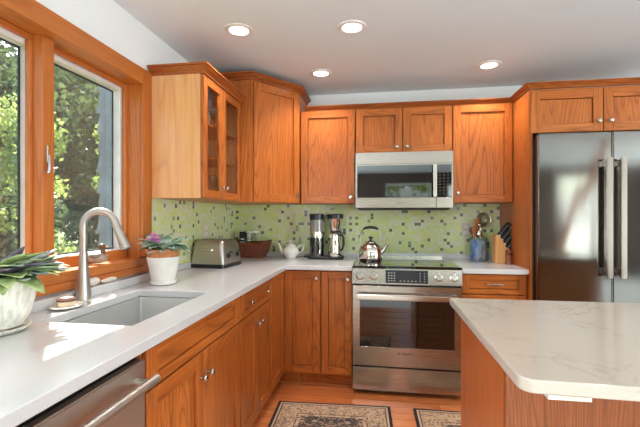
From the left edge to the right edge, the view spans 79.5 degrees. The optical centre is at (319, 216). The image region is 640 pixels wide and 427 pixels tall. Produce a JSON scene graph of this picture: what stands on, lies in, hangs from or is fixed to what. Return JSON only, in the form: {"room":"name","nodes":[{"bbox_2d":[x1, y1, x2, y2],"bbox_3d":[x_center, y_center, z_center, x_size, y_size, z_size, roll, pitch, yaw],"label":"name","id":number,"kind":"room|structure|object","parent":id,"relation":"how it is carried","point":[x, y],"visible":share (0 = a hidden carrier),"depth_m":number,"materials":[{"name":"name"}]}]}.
{"room":"kitchen","nodes":[
{"label":"kitchen","id":0,"kind":"room"},
{"bbox_2d":[36,0,187,297],"bbox_3d":[-1.432,0.087,-0.008,0.160,2.380,7.360,0,0,9],"label":"wall","id":1,"kind":"structure","parent":0,"point":[106,21],"depth_m":1.99,"materials":[{"name":"paint"}]},
{"bbox_2d":[0,0,151,266],"bbox_3d":[-1.173,-0.304,1.614,0.181,1.073,1.344,0,0,9],"label":"window","id":2,"kind":"structure","parent":1,"relation":"in","point":[38,51],"depth_m":1.65,"materials":[{"name":"brown wood"}]},
{"bbox_2d":[35,256,148,297],"bbox_3d":[-1.173,0.274,1.614,0.186,0.083,1.344,0,0,9],"label":"window sill","id":3,"kind":"structure","parent":1,"relation":"attached to","point":[66,280],"depth_m":1.82,"materials":[{"name":"brown wood"}]},
{"bbox_2d":[90,277,99,285],"bbox_3d":[-1.054,0.302,1.791,0.036,0.040,0.076,0,0,9],"label":"pebble","id":4,"kind":"object","parent":3,"relation":"on","point":[94,281],"visible":0.79,"depth_m":1.78,"materials":[{"name":"stone"}]},
{"bbox_2d":[88,244,108,263],"bbox_3d":[-1.098,0.180,1.871,0.126,0.098,0.057,0,0,-31],"label":"duck figurine","id":5,"kind":"object","parent":3,"relation":"on","point":[98,257],"visible":0.9,"depth_m":1.87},
{"bbox_2d":[152,198,234,263],"bbox_3d":[-0.902,0.089,2.949,0.009,0.464,1.336,0,0,9],"label":"backsplash","id":6,"kind":"structure","parent":1,"relation":"attached to","point":[187,219],"depth_m":2.76,"materials":[{"name":"green tile"}]},
{"bbox_2d":[204,224,207,238],"bbox_3d":[-0.886,0.112,2.995,0.008,0.114,0.070,0,0,9],"label":"wall outlet","id":7,"kind":"object","parent":6,"relation":"attached to","point":[205,225],"visible":1,"depth_m":2.98,"materials":[{"name":"beige plastic"}]},
{"bbox_2d":[147,61,245,201],"bbox_3d":[-0.774,-0.494,2.527,0.368,0.772,0.648,0,0,9],"label":"upper cabinet","id":8,"kind":"object","parent":1,"relation":"attached to","point":[185,96],"visible":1,"depth_m":2.25,"materials":[{"name":"brown wood"}]},
{"bbox_2d":[208,123,234,139],"bbox_3d":[-0.806,-0.570,2.550,0.282,0.016,0.575,0,0,9],"label":"shelf","id":9,"kind":"object","parent":8,"relation":"attached to","point":[212,130],"depth_m":2.67,"materials":[{"name":"brown wood"}]},
{"bbox_2d":[208,155,234,167],"bbox_3d":[-0.806,-0.370,2.550,0.282,0.016,0.575,0,0,9],"label":"shelf","id":10,"kind":"object","parent":8,"relation":"attached to","point":[212,162],"depth_m":2.68,"materials":[{"name":"brown wood"}]},
{"bbox_2d":[203,71,310,204],"bbox_3d":[-0.495,-0.583,3.177,0.726,0.950,0.763,0,0,9],"label":"upper cabinet","id":11,"kind":"object","parent":1,"relation":"attached to","point":[271,109],"visible":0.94,"depth_m":2.93,"materials":[{"name":"brown wood"}]},
{"bbox_2d":[251,381,460,426],"bbox_3d":[0.961,1.302,1.716,4.380,0.050,3.560,0,0,9],"label":"floor","id":12,"kind":"structure","parent":0,"point":[401,405],"depth_m":2.69,"materials":[{"name":"brown wood"}]},
{"bbox_2d":[16,357,160,426],"bbox_3d":[-0.848,0.846,0.908,0.684,0.862,0.600,0,0,9],"label":"dishwasher","id":13,"kind":"object","parent":12,"relation":"on","point":[117,398],"visible":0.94,"depth_m":0.99,"materials":[{"name":"silver metal"}]},
{"bbox_2d":[136,297,239,426],"bbox_3d":[-0.768,0.838,1.620,0.666,0.878,0.817,0,0,9],"label":"base cabinet","id":14,"kind":"object","parent":12,"relation":"on","point":[198,366],"visible":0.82,"depth_m":1.52,"materials":[{"name":"brown wood"}]},
{"bbox_2d":[239,279,270,426],"bbox_3d":[-0.664,0.838,2.310,0.666,0.878,0.574,0,0,9],"label":"base cabinet","id":15,"kind":"object","parent":12,"relation":"on","point":[255,305],"visible":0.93,"depth_m":2.22,"materials":[{"name":"brown wood"}]},
{"bbox_2d":[270,270,321,392],"bbox_3d":[-0.427,0.838,3.061,0.911,0.878,0.973,0,0,9],"label":"base cabinet","id":16,"kind":"object","parent":12,"relation":"on","point":[295,298],"visible":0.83,"depth_m":2.90,"materials":[{"name":"brown wood"}]},
{"bbox_2d":[268,401,392,426],"bbox_3d":[0.030,1.272,2.018,0.755,0.008,1.200,0,0,6],"label":"patterned rug","id":17,"kind":"object","parent":12,"relation":"on","point":[286,413],"visible":1,"depth_m":2.45,"materials":[{"name":"beige fabric"}]},
{"bbox_2d":[321,270,352,384],"bbox_3d":[0.165,0.838,3.139,0.233,0.878,0.642,0,0,9],"label":"base cabinet","id":18,"kind":"object","parent":12,"relation":"on","point":[336,286],"visible":0.8,"depth_m":2.86,"materials":[{"name":"brown wood"}]},
{"bbox_2d":[352,255,461,395],"bbox_3d":[0.654,0.807,3.020,0.758,0.940,0.728,0,0,9],"label":"range","id":19,"kind":"object","parent":12,"relation":"on","point":[407,330],"visible":0.9,"depth_m":2.71,"materials":[{"name":"silver metal"}]},
{"bbox_2d":[359,226,388,261],"bbox_3d":[0.413,0.213,3.086,0.192,0.278,0.212,0,0,-36],"label":"kettle","id":20,"kind":"object","parent":19,"relation":"on","point":[369,251],"visible":1,"depth_m":3.03,"materials":[{"name":"silver metal"}]},
{"bbox_2d":[352,256,461,269],"bbox_3d":[0.658,0.362,3.050,0.758,0.019,0.667,0,0,9],"label":"cooktop","id":21,"kind":"object","parent":19,"relation":"in","point":[388,262],"depth_m":2.84,"materials":[{"name":"black glass"}]},
{"bbox_2d":[413,408,460,426],"bbox_3d":[1.004,1.272,2.205,0.860,0.008,0.580,0,0,8],"label":"patterned rug","id":22,"kind":"object","parent":12,"relation":"on","point":[423,417],"visible":0.45,"depth_m":2.42,"materials":[{"name":"beige fabric"}]},
{"bbox_2d":[461,273,525,299],"bbox_3d":[1.257,0.838,2.974,0.434,0.878,0.644,0,0,9],"label":"base cabinet","id":23,"kind":"object","parent":12,"relation":"on","point":[474,286],"visible":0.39,"depth_m":2.69,"materials":[{"name":"brown wood"}]},
{"bbox_2d":[448,259,528,274],"bbox_3d":[1.258,0.380,2.980,0.438,0.034,0.652,0,0,9],"label":"countertop","id":24,"kind":"structure","parent":23,"relation":"on","point":[468,266],"depth_m":2.75,"materials":[{"name":"white stone"}]},
{"bbox_2d":[446,254,491,258],"bbox_3d":[1.304,0.342,3.288,0.438,0.041,0.011,0,0,9],"label":"upstand","id":25,"kind":"object","parent":24,"relation":"on","point":[448,256],"visible":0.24,"depth_m":3.30,"materials":[{"name":"white stone"}]},
{"bbox_2d":[469,237,486,260],"bbox_3d":[1.306,0.267,3.176,0.138,0.190,0.138,0,0,9],"label":"utensil crock","id":26,"kind":"object","parent":24,"relation":"on","point":[478,246],"visible":0.92,"depth_m":3.12,"materials":[{"name":"blue ceramic"}]},
{"bbox_2d":[472,226,475,237],"bbox_3d":[1.276,0.212,3.163,0.055,0.273,0.022,0,0,38],"label":"wooden spoon","id":27,"kind":"object","parent":26,"relation":"in","point":[473,227],"visible":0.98,"depth_m":3.16,"materials":[{"name":"brown wood"}]},
{"bbox_2d":[474,218,478,237],"bbox_3d":[1.299,0.181,3.186,0.040,0.336,0.032,0,0,-37],"label":"wooden spatula","id":28,"kind":"object","parent":26,"relation":"in","point":[476,220],"visible":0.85,"depth_m":3.18,"materials":[{"name":"brown wood"}]},
{"bbox_2d":[492,234,506,263],"bbox_3d":[1.417,0.252,3.018,0.105,0.222,0.090,0,0,9],"label":"knife block","id":29,"kind":"object","parent":24,"relation":"on","point":[499,248],"visible":0.75,"depth_m":2.98,"materials":[{"name":"brown wood"}]},
{"bbox_2d":[499,223,510,236],"bbox_3d":[1.436,0.104,2.990,0.097,0.111,0.020,0,0,13],"label":"kitchen knife","id":30,"kind":"object","parent":29,"relation":"in","point":[508,225],"visible":1,"depth_m":2.98,"materials":[{"name":"black plastic"}]},
{"bbox_2d":[502,229,511,240],"bbox_3d":[1.452,0.142,2.988,0.091,0.103,0.020,0,0,13],"label":"kitchen knife","id":31,"kind":"object","parent":29,"relation":"in","point":[505,236],"visible":0.93,"depth_m":2.98,"materials":[{"name":"black plastic"}]},
{"bbox_2d":[504,236,511,245],"bbox_3d":[1.466,0.184,2.986,0.079,0.087,0.020,0,0,13],"label":"kitchen knife","id":32,"kind":"object","parent":29,"relation":"in","point":[508,240],"visible":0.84,"depth_m":2.98,"materials":[{"name":"black plastic"}]},
{"bbox_2d":[505,248,511,264],"bbox_3d":[1.434,0.299,2.928,0.054,0.126,0.054,0,0,9],"label":"pepper mill","id":33,"kind":"object","parent":24,"relation":"on","point":[508,261],"visible":1,"depth_m":2.91,"materials":[{"name":"brown wood"}]},
{"bbox_2d":[500,89,532,299],"bbox_3d":[1.486,0.205,2.941,0.020,2.144,0.642,0,0,9],"label":"panel","id":34,"kind":"object","parent":12,"relation":"on","point":[519,213],"visible":0.34,"depth_m":2.75,"materials":[{"name":"brown wood"}]},
{"bbox_2d":[461,319,639,426],"bbox_3d":[1.352,0.838,1.285,1.568,0.878,0.603,0,0,9],"label":"kitchen island","id":35,"kind":"object","parent":12,"relation":"on","point":[489,397],"visible":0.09,"depth_m":1.10,"materials":[{"name":"brown wood"}]},
{"bbox_2d":[450,298,639,401],"bbox_3d":[1.337,0.379,1.149,1.668,0.032,0.950,0,0,9],"label":"island countertop","id":36,"kind":"structure","parent":35,"relation":"on","point":[560,348],"depth_m":1.11,"materials":[{"name":"stone"}]},
{"bbox_2d":[544,394,591,401],"bbox_3d":[0.571,0.402,0.973,0.090,0.013,0.246,0,0,9],"label":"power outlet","id":37,"kind":"object","parent":35,"relation":"attached to","point":[550,397],"visible":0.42,"depth_m":0.85,"materials":[{"name":"white plastic"}]},
{"bbox_2d":[533,131,639,302],"bbox_3d":[1.946,0.364,2.802,0.915,1.826,0.760,0,0,9],"label":"refrigerator","id":38,"kind":"object","parent":12,"relation":"on","point":[586,186],"visible":0.55,"depth_m":2.51,"materials":[{"name":"silver metal"}]},
{"bbox_3d":[-0.965,0.838,0.306,0.666,0.878,0.598,0,0,9],"label":"base cabinet","id":39,"kind":"object","parent":12,"relation":"on","visible":0},
{"bbox_2d":[0,256,356,426],"bbox_3d":[-0.506,0.380,1.744,1.149,0.034,3.620,0,0,9],"label":"countertop","id":40,"kind":"structure","parent":39,"relation":"on","point":[43,363],"depth_m":1.19,"materials":[{"name":"white stone"}]},
{"bbox_2d":[0,246,69,336],"bbox_3d":[-0.991,0.229,1.217,0.288,0.267,0.372,0,0,9],"label":"potted plant","id":41,"kind":"object","parent":40,"relation":"on","point":[19,272],"visible":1,"depth_m":1.19,"materials":[{"name":"green plant"}]},
{"bbox_2d":[48,301,85,309],"bbox_3d":[-1.001,0.355,1.528,0.112,0.014,0.140,0,0,9],"label":"soap dish","id":42,"kind":"object","parent":40,"relation":"on","point":[79,303],"visible":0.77,"depth_m":1.50,"materials":[{"name":"white ceramic"}]},
{"bbox_2d":[57,296,76,307],"bbox_3d":[-1.003,0.336,1.526,0.068,0.038,0.068,0,0,9],"label":"scrub brush","id":43,"kind":"object","parent":42,"relation":"on","point":[66,301],"visible":0.98,"depth_m":1.50,"materials":[{"name":"brown wood"}]},
{"bbox_2d":[29,271,150,313],"bbox_3d":[-1.148,0.342,1.150,0.055,0.041,2.254,0,0,9],"label":"upstand","id":44,"kind":"object","parent":40,"relation":"on","point":[41,303],"visible":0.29,"depth_m":1.79,"materials":[{"name":"white stone"}]},
{"bbox_2d":[101,277,116,282],"bbox_3d":[-1.035,0.310,1.889,0.032,0.024,0.111,0,0,9],"label":"pebble","id":45,"kind":"object","parent":44,"relation":"on","point":[109,279],"visible":1,"depth_m":1.87,"materials":[{"name":"stone"}]},
{"bbox_2d":[75,208,130,301],"bbox_3d":[-0.933,0.162,1.659,0.221,0.400,0.062,0,0,-9],"label":"kitchen faucet","id":46,"kind":"object","parent":40,"relation":"on","point":[83,285],"visible":0.94,"depth_m":1.64,"materials":[{"name":"silver metal"}]},
{"bbox_2d":[61,296,193,325],"bbox_3d":[-0.761,0.508,1.598,0.386,0.221,0.611,0,0,9],"label":"sink","id":47,"kind":"object","parent":40,"relation":"in","point":[131,312],"visible":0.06,"depth_m":1.84,"materials":[{"name":"metal"}]},
{"bbox_2d":[137,233,190,285],"bbox_3d":[-0.845,0.225,2.082,0.290,0.274,0.267,0,0,9],"label":"potted violet","id":48,"kind":"object","parent":40,"relation":"on","point":[162,260],"visible":1,"depth_m":2.02,"materials":[{"name":"white ceramic"}]},
{"bbox_2d":[146,255,179,280],"bbox_3d":[-0.845,0.282,2.079,0.168,0.136,0.168,0,0,9],"label":"pot","id":49,"kind":"object","parent":48,"relation":"on","point":[161,267],"depth_m":2.02,"materials":[{"name":"white ceramic"}]},
{"bbox_2d":[145,247,180,257],"bbox_3d":[-0.845,0.199,2.079,0.184,0.055,0.184,0,0,9],"label":"soil","id":50,"kind":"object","parent":48,"relation":"on","point":[158,252],"depth_m":2.01,"materials":[{"name":"soil"}]},
{"bbox_2d":[177,262,190,270],"bbox_3d":[-0.898,0.342,2.933,0.020,0.041,1.344,0,0,9],"label":"upstand","id":51,"kind":"object","parent":40,"relation":"on","point":[186,265],"visible":0.02,"depth_m":2.65,"materials":[{"name":"white stone"}]},
{"bbox_2d":[191,238,240,268],"bbox_3d":[-0.756,0.264,2.834,0.278,0.197,0.296,0,0,15],"label":"toaster","id":52,"kind":"object","parent":40,"relation":"on","point":[218,253],"visible":1,"depth_m":2.72,"materials":[{"name":"silver metal"}]},
{"bbox_2d":[235,239,271,257],"bbox_3d":[-0.611,0.283,3.439,0.354,0.159,0.214,0,0,9],"label":"bowl","id":53,"kind":"object","parent":40,"relation":"on","point":[250,249],"visible":0.72,"depth_m":3.35,"materials":[{"name":"brown wood"}]},
{"bbox_2d":[239,232,247,241],"bbox_3d":[-0.687,0.242,3.455,0.072,0.215,0.051,0,0,9],"label":"coffee bag","id":54,"kind":"object","parent":53,"relation":"in","point":[242,235],"visible":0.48,"depth_m":3.44,"materials":[{"name":"black plastic"}]},
{"bbox_2d":[278,240,303,257],"bbox_3d":[-0.258,0.283,3.386,0.201,0.158,0.145,0,0,-27],"label":"teapot","id":55,"kind":"object","parent":40,"relation":"on","point":[290,250],"visible":1,"depth_m":3.34,"materials":[{"name":"white ceramic"}]},
{"bbox_2d":[266,251,356,256],"bbox_3d":[-0.239,0.342,3.519,1.149,0.041,0.011,0,0,9],"label":"upstand","id":56,"kind":"object","parent":40,"relation":"on","point":[270,253],"visible":0.42,"depth_m":3.50,"materials":[{"name":"white stone"}]},
{"bbox_2d":[308,214,343,259],"bbox_3d":[0.054,0.171,3.319,0.304,0.384,0.154,0,0,9],"label":"coffee maker","id":57,"kind":"object","parent":40,"relation":"on","point":[316,234],"visible":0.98,"depth_m":3.27,"materials":[{"name":"black plastic"}]},
{"bbox_2d":[328,231,344,256],"bbox_3d":[0.141,0.233,3.285,0.146,0.210,0.120,0,0,9],"label":"thermal carafe","id":58,"kind":"object","parent":57,"relation":"on","point":[335,250],"visible":1,"depth_m":3.24,"materials":[{"name":"silver metal"}]},
{"bbox_2d":[113,0,639,95],"bbox_3d":[2.229,-1.153,-0.476,7.540,0.100,7.520,0,0,9],"label":"ceiling","id":59,"kind":"structure","parent":0,"point":[404,45],"depth_m":2.41,"materials":[{"name":"paint"}]},
{"bbox_2d":[224,23,252,36],"bbox_3d":[-0.479,-1.099,2.275,0.168,0.008,0.168,0,0,9],"label":"recessed light","id":60,"kind":"object","parent":59,"relation":"in","point":[234,29],"visible":1,"depth_m":2.26,"materials":[{"name":"white plastic"}]},
{"bbox_2d":[229,26,248,34],"bbox_3d":[-0.479,-1.101,2.275,0.114,0.002,0.114,0,0,9],"label":"diffuser","id":61,"kind":"object","parent":60,"relation":"attached to","point":[233,30],"depth_m":2.28,"materials":[{"name":"beige plastic"}]},
{"bbox_2d":[310,69,331,77],"bbox_3d":[0.007,-1.099,2.958,0.168,0.008,0.168,0,0,9],"label":"recessed light","id":62,"kind":"object","parent":59,"relation":"in","point":[320,73],"visible":1,"depth_m":2.95,"materials":[{"name":"white plastic"}]},
{"bbox_2d":[314,71,327,75],"bbox_3d":[0.007,-1.101,2.958,0.114,0.002,0.114,0,0,9],"label":"diffuser","id":63,"kind":"object","parent":62,"relation":"attached to","point":[316,73],"depth_m":2.96,"materials":[{"name":"beige plastic"}]},
{"bbox_2d":[338,20,365,34],"bbox_3d":[0.186,-1.097,2.240,0.168,0.012,0.168,0,0,9],"label":"recessed light","id":64,"kind":"object","parent":59,"relation":"in","point":[350,27],"visible":1,"depth_m":2.23,"materials":[{"name":"white plastic"}]},
{"bbox_2d":[342,23,361,31],"bbox_3d":[0.186,-1.097,2.240,0.114,0.012,0.114,0,0,9],"label":"diffuser","id":65,"kind":"object","parent":64,"relation":"attached to","point":[346,27],"depth_m":2.23,"materials":[{"name":"beige plastic"}]},
{"bbox_2d":[477,60,501,69],"bbox_3d":[1.230,-1.099,2.801,0.168,0.008,0.168,0,0,9],"label":"recessed light","id":66,"kind":"object","parent":59,"relation":"in","point":[488,65],"visible":1,"depth_m":2.79,"materials":[{"name":"white plastic"}]},
{"bbox_2d":[481,63,496,67],"bbox_3d":[1.230,-1.101,2.801,0.114,0.002,0.114,0,0,9],"label":"diffuser","id":67,"kind":"object","parent":66,"relation":"attached to","point":[483,65],"depth_m":2.80,"materials":[{"name":"beige plastic"}]},
{"bbox_2d":[273,85,630,257],"bbox_3d":[2.776,0.087,3.163,7.540,2.380,0.160,0,0,9],"label":"wall","id":68,"kind":"structure","parent":0,"point":[506,91],"depth_m":3.37,"materials":[{"name":"paint"}]},
{"bbox_2d":[301,110,355,204],"bbox_3d":[0.083,-0.487,3.292,0.451,0.759,0.365,0,0,9],"label":"upper cabinet","id":69,"kind":"object","parent":68,"relation":"attached to","point":[328,138],"visible":0.95,"depth_m":3.15,"materials":[{"name":"brown wood"}]},
{"bbox_2d":[235,204,498,253],"bbox_3d":[0.357,0.089,3.441,2.354,0.464,0.009,0,0,9],"label":"backsplash","id":70,"kind":"structure","parent":68,"relation":"attached to","point":[405,231],"depth_m":3.41,"materials":[{"name":"green tile"}]},
{"bbox_2d":[461,223,469,235],"bbox_3d":[1.249,0.112,3.298,0.070,0.114,0.008,0,0,9],"label":"wall outlet","id":71,"kind":"object","parent":70,"relation":"attached to","point":[465,227],"visible":0.98,"depth_m":3.30,"materials":[{"name":"beige plastic"}]},
{"bbox_2d":[356,106,451,152],"bbox_3d":[0.681,-0.688,3.202,0.752,0.358,0.365,0,0,9],"label":"upper cabinet","id":72,"kind":"object","parent":68,"relation":"attached to","point":[408,129],"visible":0.84,"depth_m":3.05,"materials":[{"name":"brown wood"}]},
{"bbox_2d":[355,151,452,209],"bbox_3d":[0.677,-0.280,3.174,0.748,0.452,0.418,0,0,9],"label":"microwave oven","id":73,"kind":"object","parent":72,"relation":"attached to","point":[421,180],"visible":1,"depth_m":3.01,"materials":[{"name":"silver metal"}]},
{"bbox_2d":[452,103,512,203],"bbox_3d":[1.274,-0.487,3.113,0.440,0.759,0.365,0,0,9],"label":"upper cabinet","id":74,"kind":"object","parent":68,"relation":"attached to","point":[482,134],"visible":0.91,"depth_m":2.97,"materials":[{"name":"brown wood"}]},
{"bbox_2d":[531,85,639,137],"bbox_3d":[1.948,-0.718,2.853,0.948,0.299,0.679,0,0,9],"label":"upper cabinet","id":75,"kind":"object","parent":68,"relation":"attached to","point":[610,109],"visible":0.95,"depth_m":2.57,"materials":[{"name":"brown wood"}]},
{"bbox_2d":[305,77,639,111],"bbox_3d":[1.140,-0.886,2.824,2.595,0.036,0.377,0,0,9],"label":"crown molding","id":76,"kind":"structure","parent":75,"relation":"on","point":[527,86],"depth_m":2.94,"materials":[{"name":"brown wood"}]},
{"label":"outside","id":77,"kind":"structure","parent":0,"visible":0},
{"bbox_2d":[12,229,97,250],"bbox_3d":[-0.786,2.127,3.617,120.000,0.100,120.000,0,0,9],"label":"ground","id":78,"kind":"structure","parent":77,"point":[60,234],"depth_m":30.87,"materials":[{"name":"green plant"}]},
{"bbox_2d":[0,40,68,259],"bbox_3d":[-8.686,-1.297,9.367,4.381,7.253,4.553,0,0,9],"label":"leafy tree","id":79,"kind":"object","parent":78,"relation":"on","point":[9,84],"visible":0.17,"depth_m":9.47,"materials":[{"name":"green plant"}]},
{"bbox_2d":[0,91,76,253],"bbox_3d":[-5.050,0.007,5.646,2.244,4.140,2.237,0,0,-3],"label":"leafy tree","id":80,"kind":"object","parent":78,"relation":"on","point":[8,167],"visible":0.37,"depth_m":5.84,"materials":[{"name":"green plant"}]},
{"bbox_2d":[0,42,97,244],"bbox_3d":[-19.186,-4.976,27.519,8.893,14.106,8.541,0,0,16],"label":"leafy tree","id":81,"kind":"object","parent":78,"relation":"on","point":[83,80],"visible":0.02,"depth_m":27.32,"materials":[{"name":"green plant"}]},
{"bbox_2d":[0,49,99,234],"bbox_3d":[-14.759,-3.330,20.417,6.553,10.815,6.294,0,0,25],"label":"leafy tree","id":82,"kind":"object","parent":78,"relation":"on","point":[69,167],"visible":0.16,"depth_m":20.15,"materials":[{"name":"green plant"}]},
{"bbox_2d":[62,83,99,250],"bbox_3d":[-8.128,-2.272,17.330,5.394,8.698,5.617,0,0,-2],"label":"leafy tree","id":83,"kind":"object","parent":78,"relation":"on","point":[83,192],"visible":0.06,"depth_m":15.93,"materials":[{"name":"green plant"}]},
{"bbox_2d":[90,122,99,193],"bbox_3d":[-3.277,0.019,7.572,2.430,4.115,2.207,0,0,9],"label":"leafy tree","id":84,"kind":"object","parent":78,"relation":"on","point":[95,178],"visible":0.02,"depth_m":6.90,"materials":[{"name":"green plant"}]},
{"bbox_2d":[96,86,110,248],"bbox_3d":[-1.155,0.452,3.910,0.447,3.250,2.530,0,0,9],"label":"wall","id":85,"kind":"structure","parent":78,"relation":"on","point":[104,103],"depth_m":2.68,"materials":[{"name":"grey paint"}]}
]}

